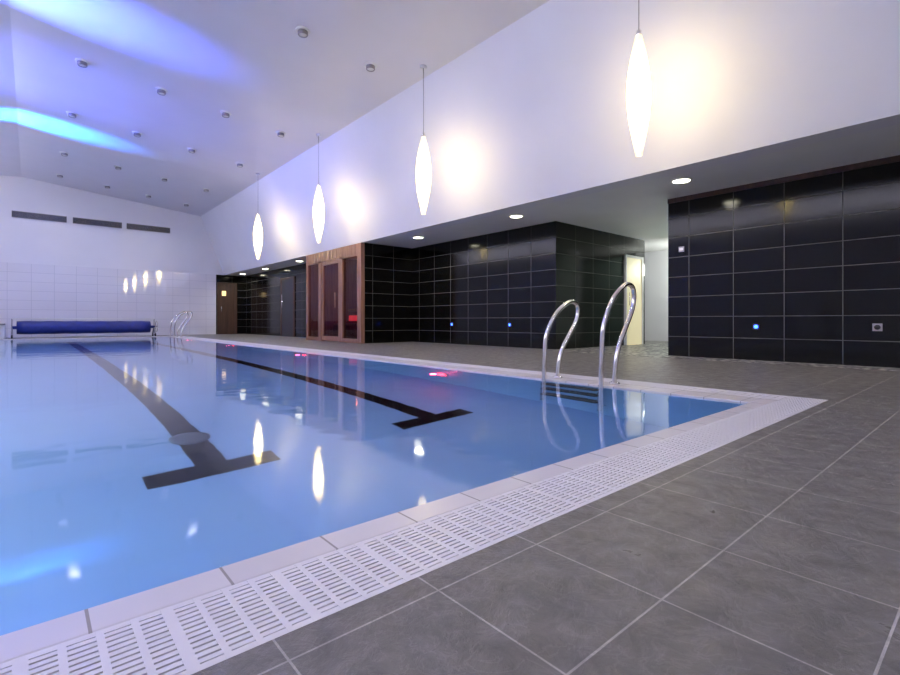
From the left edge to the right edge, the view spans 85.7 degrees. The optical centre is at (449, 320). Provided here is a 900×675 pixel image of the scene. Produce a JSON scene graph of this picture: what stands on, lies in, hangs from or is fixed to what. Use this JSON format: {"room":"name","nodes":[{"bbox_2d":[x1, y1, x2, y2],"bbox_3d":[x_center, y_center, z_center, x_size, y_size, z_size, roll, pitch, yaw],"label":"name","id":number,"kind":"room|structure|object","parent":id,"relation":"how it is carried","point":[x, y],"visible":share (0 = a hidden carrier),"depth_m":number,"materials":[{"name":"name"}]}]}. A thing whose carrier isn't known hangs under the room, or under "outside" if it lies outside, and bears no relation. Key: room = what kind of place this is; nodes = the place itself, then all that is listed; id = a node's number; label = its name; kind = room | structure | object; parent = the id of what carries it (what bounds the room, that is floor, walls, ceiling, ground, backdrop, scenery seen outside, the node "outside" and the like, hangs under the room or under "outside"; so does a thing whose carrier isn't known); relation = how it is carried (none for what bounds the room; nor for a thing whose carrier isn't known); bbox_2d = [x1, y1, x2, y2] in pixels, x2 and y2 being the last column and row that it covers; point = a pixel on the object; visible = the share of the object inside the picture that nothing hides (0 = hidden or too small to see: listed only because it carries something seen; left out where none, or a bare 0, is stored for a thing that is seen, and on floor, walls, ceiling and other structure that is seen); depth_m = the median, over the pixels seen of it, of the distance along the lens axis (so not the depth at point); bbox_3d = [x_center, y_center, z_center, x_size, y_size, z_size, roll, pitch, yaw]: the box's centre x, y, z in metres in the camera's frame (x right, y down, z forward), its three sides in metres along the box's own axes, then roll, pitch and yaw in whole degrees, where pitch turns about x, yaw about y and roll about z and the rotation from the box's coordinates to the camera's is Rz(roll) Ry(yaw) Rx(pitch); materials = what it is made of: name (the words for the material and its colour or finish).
{"room":"spa","nodes":[
{"label":"spa","id":0,"kind":"room"},
{"bbox_2d":[0,176,243,337],"bbox_3d":[-12.865,-2.150,17.429,10.700,5.800,0.200,0,0,-41],"label":"wall","id":1,"kind":"structure","parent":0,"point":[49,269],"depth_m":17.55,"materials":[{"name":"white tile"}]},
{"bbox_2d":[12,210,66,222],"bbox_3d":[-13.867,-3.525,16.402,1.420,0.220,0.044,0,0,-41],"label":"air vent grille","id":2,"kind":"object","parent":1,"relation":"in","point":[18,214],"visible":1,"depth_m":16.38,"materials":[{"name":"black plastic"}]},
{"bbox_2d":[73,217,121,227],"bbox_3d":[-12.660,-3.525,17.444,1.430,0.220,0.044,0,0,-41],"label":"air vent grille","id":3,"kind":"object","parent":1,"relation":"in","point":[84,221],"visible":1,"depth_m":17.41,"materials":[{"name":"black plastic"}]},
{"bbox_2d":[127,223,169,232],"bbox_3d":[-11.467,-3.525,18.473,1.420,0.220,0.044,0,0,-41],"label":"air vent grille","id":4,"kind":"object","parent":1,"relation":"in","point":[129,225],"visible":1,"depth_m":18.44,"materials":[{"name":"black plastic"}]},
{"bbox_2d":[217,282,236,333],"bbox_3d":[-9.321,-0.525,20.302,0.780,2.150,0.082,0,0,-41],"label":"door","id":5,"kind":"structure","parent":1,"relation":"in","point":[226,292],"depth_m":20.29,"materials":[{"name":"brown wood"}]},
{"bbox_2d":[0,0,548,215],"bbox_3d":[-5.199,-4.645,7.401,8.800,0.810,25.000,0,0,-41],"label":"ceiling","id":6,"kind":"structure","parent":0,"point":[248,60],"depth_m":9.02,"materials":[{"name":"white paint"}]},
{"bbox_2d":[59,151,68,155],"bbox_3d":[-10.774,-4.665,13.553,0.220,0.090,0.220,0,0,-41],"label":"ceiling spotlight","id":7,"kind":"object","parent":6,"relation":"attached to","point":[62,153],"depth_m":13.49,"materials":[{"name":"silver metal"}]},
{"bbox_2d":[66,111,77,117],"bbox_3d":[-8.553,-4.665,10.980,0.220,0.090,0.220,0,0,-41],"label":"ceiling spotlight","id":8,"kind":"object","parent":6,"relation":"attached to","point":[71,114],"depth_m":10.93,"materials":[{"name":"silver metal"}]},
{"bbox_2d":[75,58,89,67],"bbox_3d":[-6.658,-4.665,8.784,0.220,0.090,0.220,0,0,-41],"label":"ceiling spotlight","id":9,"kind":"object","parent":6,"relation":"attached to","point":[83,63],"depth_m":8.75,"materials":[{"name":"silver metal"}]},
{"bbox_2d":[132,131,142,136],"bbox_3d":[-7.606,-4.540,11.796,0.220,0.090,0.220,0,0,-41],"label":"ceiling spotlight","id":10,"kind":"object","parent":6,"relation":"attached to","point":[137,134],"depth_m":11.75,"materials":[{"name":"silver metal"}]},
{"bbox_2d":[155,87,167,95],"bbox_3d":[-5.711,-4.540,9.601,0.220,0.090,0.220,0,0,-41],"label":"ceiling spotlight","id":11,"kind":"object","parent":6,"relation":"attached to","point":[161,91],"depth_m":9.55,"materials":[{"name":"silver metal"}]},
{"bbox_2d":[187,147,196,152],"bbox_3d":[-6.698,-4.420,12.581,0.220,0.090,0.220,0,0,-41],"label":"ceiling spotlight","id":12,"kind":"object","parent":6,"relation":"attached to","point":[191,150],"depth_m":12.54,"materials":[{"name":"silver metal"}]},
{"bbox_2d":[220,110,230,117],"bbox_3d":[-4.803,-4.420,10.385,0.220,0.090,0.220,0,0,-41],"label":"ceiling spotlight","id":13,"kind":"object","parent":6,"relation":"attached to","point":[225,114],"depth_m":10.33,"materials":[{"name":"silver metal"}]},
{"bbox_2d":[236,162,243,166],"bbox_3d":[-5.790,-4.300,13.365,0.220,0.090,0.220,0,0,-41],"label":"ceiling spotlight","id":14,"kind":"object","parent":6,"relation":"attached to","point":[238,164],"depth_m":13.30,"materials":[{"name":"silver metal"}]},
{"bbox_2d":[253,173,262,258],"bbox_3d":[-5.574,-3.033,14.079,0.243,2.486,0.243,0,0,-18],"label":"pendant lamp","id":15,"kind":"object","parent":6,"relation":"hanging from","point":[257,234],"visible":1,"depth_m":14.00,"materials":[{"name":"beige glass"}]},
{"bbox_2d":[276,131,285,136],"bbox_3d":[-3.895,-4.300,11.169,0.220,0.090,0.220,0,0,-41],"label":"ceiling spotlight","id":16,"kind":"object","parent":6,"relation":"attached to","point":[279,133],"depth_m":11.12,"materials":[{"name":"silver metal"}]},
{"bbox_2d":[295,25,309,37],"bbox_3d":[-2.255,-4.420,7.433,0.220,0.090,0.220,0,0,-41],"label":"ceiling spotlight","id":17,"kind":"object","parent":6,"relation":"attached to","point":[303,32],"depth_m":7.38,"materials":[{"name":"silver metal"}]},
{"bbox_2d":[313,133,323,242],"bbox_3d":[-3.006,-3.033,11.104,0.243,2.486,0.243,0,0,-18],"label":"pendant lamp","id":18,"kind":"object","parent":6,"relation":"hanging from","point":[318,208],"visible":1,"depth_m":11.03,"materials":[{"name":"beige glass"}]},
{"bbox_2d":[364,61,376,71],"bbox_3d":[-1.346,-4.300,8.217,0.220,0.090,0.220,0,0,-41],"label":"ceiling spotlight","id":19,"kind":"object","parent":6,"relation":"attached to","point":[370,66],"depth_m":8.17,"materials":[{"name":"silver metal"}]},
{"bbox_2d":[416,64,430,214],"bbox_3d":[-0.445,-3.033,8.137,0.243,2.486,0.243,0,0,-18],"label":"pendant lamp","id":20,"kind":"object","parent":6,"relation":"hanging from","point":[423,166],"visible":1,"depth_m":8.06,"materials":[{"name":"beige glass"}]},
{"bbox_2d":[627,0,650,156],"bbox_3d":[2.045,-3.033,5.253,0.243,2.486,0.243,0,0,-18],"label":"pendant lamp","id":21,"kind":"object","parent":6,"relation":"hanging from","point":[638,80],"visible":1,"depth_m":5.17,"materials":[{"name":"beige glass"}]},
{"bbox_2d":[244,263,305,337],"bbox_3d":[-6.136,-0.685,17.821,0.200,2.470,8.000,0,0,-41],"label":"wall","id":22,"kind":"structure","parent":0,"point":[261,290],"depth_m":18.48,"materials":[{"name":"black tile"}]},
{"bbox_2d":[280,276,294,336],"bbox_3d":[-5.782,-0.500,17.202,0.074,2.100,1.200,0,0,-41],"label":"door","id":23,"kind":"structure","parent":22,"relation":"in","point":[287,285],"depth_m":17.21,"materials":[{"name":"grey metal"}]},
{"bbox_2d":[365,243,411,342],"bbox_3d":[-1.575,-0.685,12.392,1.430,2.470,0.100,0,0,-41],"label":"wall","id":24,"kind":"structure","parent":0,"point":[388,269],"depth_m":12.32,"materials":[{"name":"black tile"}]},
{"bbox_2d":[5,334,899,674],"bbox_3d":[-2.209,0.648,9.982,16.700,0.204,25.000,0,0,-41],"label":"floor","id":25,"kind":"structure","parent":0,"point":[774,549],"depth_m":1.07,"materials":[{"name":"stone"}]},
{"bbox_2d":[0,324,4,338],"bbox_3d":[-14.165,0.315,14.788,0.880,0.470,0.700,0,0,-41],"label":"starting block","id":26,"kind":"object","parent":25,"relation":"on","point":[2,326],"visible":1,"depth_m":14.85,"materials":[{"name":"white plastic"}]},
{"bbox_2d":[11,318,157,338],"bbox_3d":[-12.198,0.231,16.420,3.954,0.632,0.610,0,0,-41],"label":"roller","id":27,"kind":"object","parent":25,"relation":"on","point":[22,327],"visible":0.98,"depth_m":16.12,"materials":[{"name":"blue metal"}]},
{"bbox_2d":[40,336,161,338],"bbox_3d":[-12.321,0.580,15.567,6.210,0.060,0.230,0,0,-41],"label":"overflow grating","id":28,"kind":"object","parent":25,"relation":"in","point":[151,336],"visible":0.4,"depth_m":16.17,"materials":[{"name":"grey"}]},
{"bbox_2d":[306,243,364,343],"bbox_3d":[-2.406,-0.680,13.670,2.177,2.460,3.120,0,0,-41],"label":"cabin","id":29,"kind":"object","parent":25,"relation":"on","point":[335,278],"visible":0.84,"depth_m":12.75,"materials":[{"name":"brown wood"}]},
{"bbox_2d":[0,396,826,674],"bbox_3d":[0.021,0.580,1.269,6.710,0.060,0.226,0,0,-41],"label":"overflow grating","id":30,"kind":"object","parent":25,"relation":"in","point":[189,637],"visible":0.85,"depth_m":1.04,"materials":[{"name":"grey plastic"}]},
{"bbox_2d":[178,336,788,399],"bbox_3d":[-3.779,0.580,10.615,0.250,0.060,18.890,0,0,-41],"label":"overflow grating","id":31,"kind":"object","parent":25,"relation":"in","point":[700,389],"visible":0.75,"depth_m":4.81,"materials":[{"name":"grey plastic"}]},
{"bbox_2d":[412,221,644,349],"bbox_3d":[1.821,-0.685,12.193,3.450,2.470,4.640,0,0,-41],"label":"wall","id":32,"kind":"structure","parent":0,"point":[480,285],"depth_m":10.36,"materials":[{"name":"black tile"}]},
{"bbox_2d":[624,254,643,344],"bbox_3d":[4.249,-0.475,11.177,0.800,2.050,0.072,0,0,-41],"label":"door","id":33,"kind":"structure","parent":32,"relation":"in","point":[633,265],"depth_m":11.22,"materials":[{"name":"white plastic"}]},
{"bbox_2d":[201,0,899,274],"bbox_3d":[-1.490,-3.160,10.603,1.200,2.480,25.000,0,0,-41],"label":"wall","id":34,"kind":"structure","parent":0,"point":[534,114],"depth_m":6.63,"materials":[{"name":"white paint"}]},
{"bbox_2d":[233,124,899,275],"bbox_3d":[1.500,-2.021,13.184,7.300,0.199,25.000,0,0,-41],"label":"ceiling soffit","id":35,"kind":"structure","parent":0,"point":[639,210],"depth_m":7.48,"materials":[{"name":"paint"}]},
{"bbox_2d":[509,214,523,217],"bbox_3d":[1.212,-1.913,8.880,0.280,0.014,0.280,0,0,-41],"label":"recessed light","id":36,"kind":"object","parent":35,"relation":"attached to","point":[516,215],"visible":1,"depth_m":8.86,"materials":[{"name":"white glass"}]},
{"bbox_2d":[670,177,692,183],"bbox_3d":[3.159,-1.913,6.624,0.280,0.014,0.280,0,0,-41],"label":"recessed light","id":37,"kind":"object","parent":35,"relation":"attached to","point":[684,179],"visible":1,"depth_m":6.59,"materials":[{"name":"white plastic"}]},
{"bbox_2d":[645,250,667,340],"bbox_3d":[4.036,-0.685,15.373,0.200,2.470,25.000,0,0,-41],"label":"wall","id":38,"kind":"structure","parent":0,"point":[656,262],"depth_m":13.32,"materials":[{"name":"white paint"}]},
{"bbox_2d":[668,161,899,367],"bbox_3d":[7.258,-0.685,6.298,3.980,2.470,7.050,0,0,-41],"label":"wall","id":39,"kind":"structure","parent":0,"point":[814,262],"depth_m":6.42,"materials":[{"name":"black tile"}]},
{"bbox_2d":[753,324,758,329],"bbox_3d":[4.246,0.080,6.730,0.016,0.080,0.080,0,0,-41],"label":"marker light","id":40,"kind":"object","parent":39,"relation":"attached to","point":[755,326],"visible":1,"depth_m":6.73,"materials":[{"name":"blue plastic"}]},
{"bbox_2d":[668,155,899,203],"bbox_3d":[5.744,-1.885,4.992,0.020,0.070,7.050,0,0,-41],"label":"trim","id":41,"kind":"structure","parent":39,"relation":"attached to","point":[892,159],"depth_m":6.40,"materials":[{"name":"brown wood"}]},
{"bbox_2d":[872,324,881,330],"bbox_3d":[5.080,0.075,5.766,0.014,0.090,0.090,0,0,-41],"label":"power socket","id":42,"kind":"object","parent":39,"relation":"attached to","point":[875,327],"visible":1,"depth_m":5.76,"materials":[{"name":"grey metal"}]},
{"bbox_3d":[-6.110,1.280,8.372,5.930,1.340,18.580,0,0,-41],"label":"basin","id":43,"kind":"object","parent":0,"visible":0},
{"bbox_2d":[0,336,776,663],"bbox_3d":[-6.149,0.580,8.417,6.210,0.060,18.660,0,0,-41],"label":"pool coping","id":44,"kind":"object","parent":43,"relation":"on","point":[16,644],"visible":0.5,"depth_m":1.22,"materials":[{"name":"tile"}]},
{"bbox_2d":[169,311,192,337],"bbox_3d":[-9.283,0.624,16.690,0.636,1.953,0.690,0,0,-41],"label":"pool ladder","id":45,"kind":"object","parent":44,"relation":"on","point":[182,312],"visible":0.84,"depth_m":16.63,"materials":[{"name":"silver metal"}]},
{"bbox_2d":[0,337,746,635],"bbox_3d":[-6.110,0.562,8.372,5.690,0.001,18.340,0,0,-41],"label":"pool water","id":46,"kind":"object","parent":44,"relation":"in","point":[129,466],"visible":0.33,"depth_m":2.19,"materials":[{"name":"blue liquid"}]},
{"bbox_2d":[542,282,635,387],"bbox_3d":[1.263,0.624,4.472,0.636,1.953,0.690,0,0,-41],"label":"pool ladder","id":47,"kind":"object","parent":44,"relation":"on","point":[618,291],"visible":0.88,"depth_m":4.37,"materials":[{"name":"silver metal"}]}
]}

